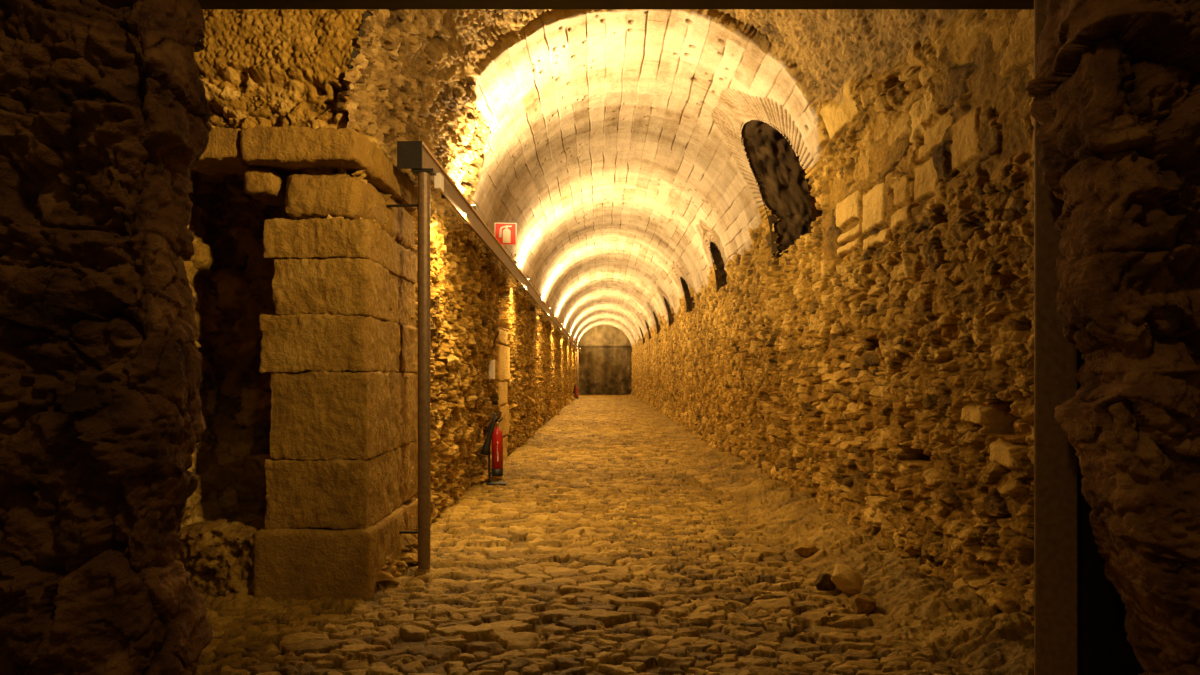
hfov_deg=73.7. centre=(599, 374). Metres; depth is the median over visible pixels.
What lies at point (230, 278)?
wall
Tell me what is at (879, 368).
wall
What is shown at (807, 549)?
stone
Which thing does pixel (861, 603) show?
stone
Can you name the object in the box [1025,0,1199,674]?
wall
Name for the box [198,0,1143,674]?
frame
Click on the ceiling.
(610, 139)
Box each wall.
[0,0,212,674]
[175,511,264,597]
[181,9,366,527]
[351,127,579,590]
[578,325,631,394]
[630,62,1033,631]
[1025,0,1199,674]
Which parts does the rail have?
tie rod, tie rod, post, post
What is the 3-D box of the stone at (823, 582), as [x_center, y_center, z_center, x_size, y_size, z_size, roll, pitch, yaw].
[1.517,1.404,5.397,0.131,0.145,0.139,0,0,29]
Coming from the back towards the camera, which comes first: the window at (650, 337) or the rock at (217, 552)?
the window at (650, 337)
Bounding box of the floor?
[196,394,1033,674]
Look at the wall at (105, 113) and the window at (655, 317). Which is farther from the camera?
the window at (655, 317)
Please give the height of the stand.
0.740 m
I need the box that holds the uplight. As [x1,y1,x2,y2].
[471,205,483,220]
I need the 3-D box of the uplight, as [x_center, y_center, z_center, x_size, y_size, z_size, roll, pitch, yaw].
[-1.385,-1.774,8.900,0.100,0.118,0.600,0,0,0]
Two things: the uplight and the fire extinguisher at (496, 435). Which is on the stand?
the fire extinguisher at (496, 435)
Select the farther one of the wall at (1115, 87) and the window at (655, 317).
the window at (655, 317)
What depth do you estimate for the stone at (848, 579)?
5.21 m
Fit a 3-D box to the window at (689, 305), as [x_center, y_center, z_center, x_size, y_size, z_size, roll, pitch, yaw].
[2.971,-2.105,20.707,1.783,0.979,1.250,0,0,-3]
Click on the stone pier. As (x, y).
(341, 469)
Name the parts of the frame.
panel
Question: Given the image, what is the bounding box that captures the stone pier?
[194,126,417,600]
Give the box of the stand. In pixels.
[486,453,507,484]
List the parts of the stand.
plate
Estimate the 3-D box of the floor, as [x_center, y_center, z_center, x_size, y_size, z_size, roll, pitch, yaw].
[-0.550,1.384,27.500,6.300,0.294,61.000,0,0,0]
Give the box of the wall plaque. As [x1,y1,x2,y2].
[488,360,494,378]
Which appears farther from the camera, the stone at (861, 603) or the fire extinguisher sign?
the fire extinguisher sign
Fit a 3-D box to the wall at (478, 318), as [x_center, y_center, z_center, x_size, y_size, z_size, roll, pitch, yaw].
[-1.643,-0.060,31.685,0.650,3.220,52.630,0,0,0]
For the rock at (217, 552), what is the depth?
5.25 m
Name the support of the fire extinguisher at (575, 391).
on the stand
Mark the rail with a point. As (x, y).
(415, 156)
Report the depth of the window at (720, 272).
15.76 m
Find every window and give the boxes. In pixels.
[645,321,651,338]
[653,311,660,333]
[664,298,673,325]
[680,276,694,312]
[709,240,726,292]
[740,118,822,258]
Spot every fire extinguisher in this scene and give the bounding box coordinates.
[480,412,502,475]
[573,384,577,397]
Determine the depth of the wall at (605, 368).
57.98 m
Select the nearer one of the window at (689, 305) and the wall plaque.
the wall plaque
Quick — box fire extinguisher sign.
[494,223,516,245]
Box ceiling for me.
[333,9,1033,351]
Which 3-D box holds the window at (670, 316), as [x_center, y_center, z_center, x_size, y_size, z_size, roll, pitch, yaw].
[2.984,-2.104,26.109,1.816,0.976,1.279,0,0,0]
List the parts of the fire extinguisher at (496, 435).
handle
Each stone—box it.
[794,541,815,556]
[815,573,835,590]
[831,564,863,594]
[850,593,875,613]
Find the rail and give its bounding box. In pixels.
[387,141,580,569]

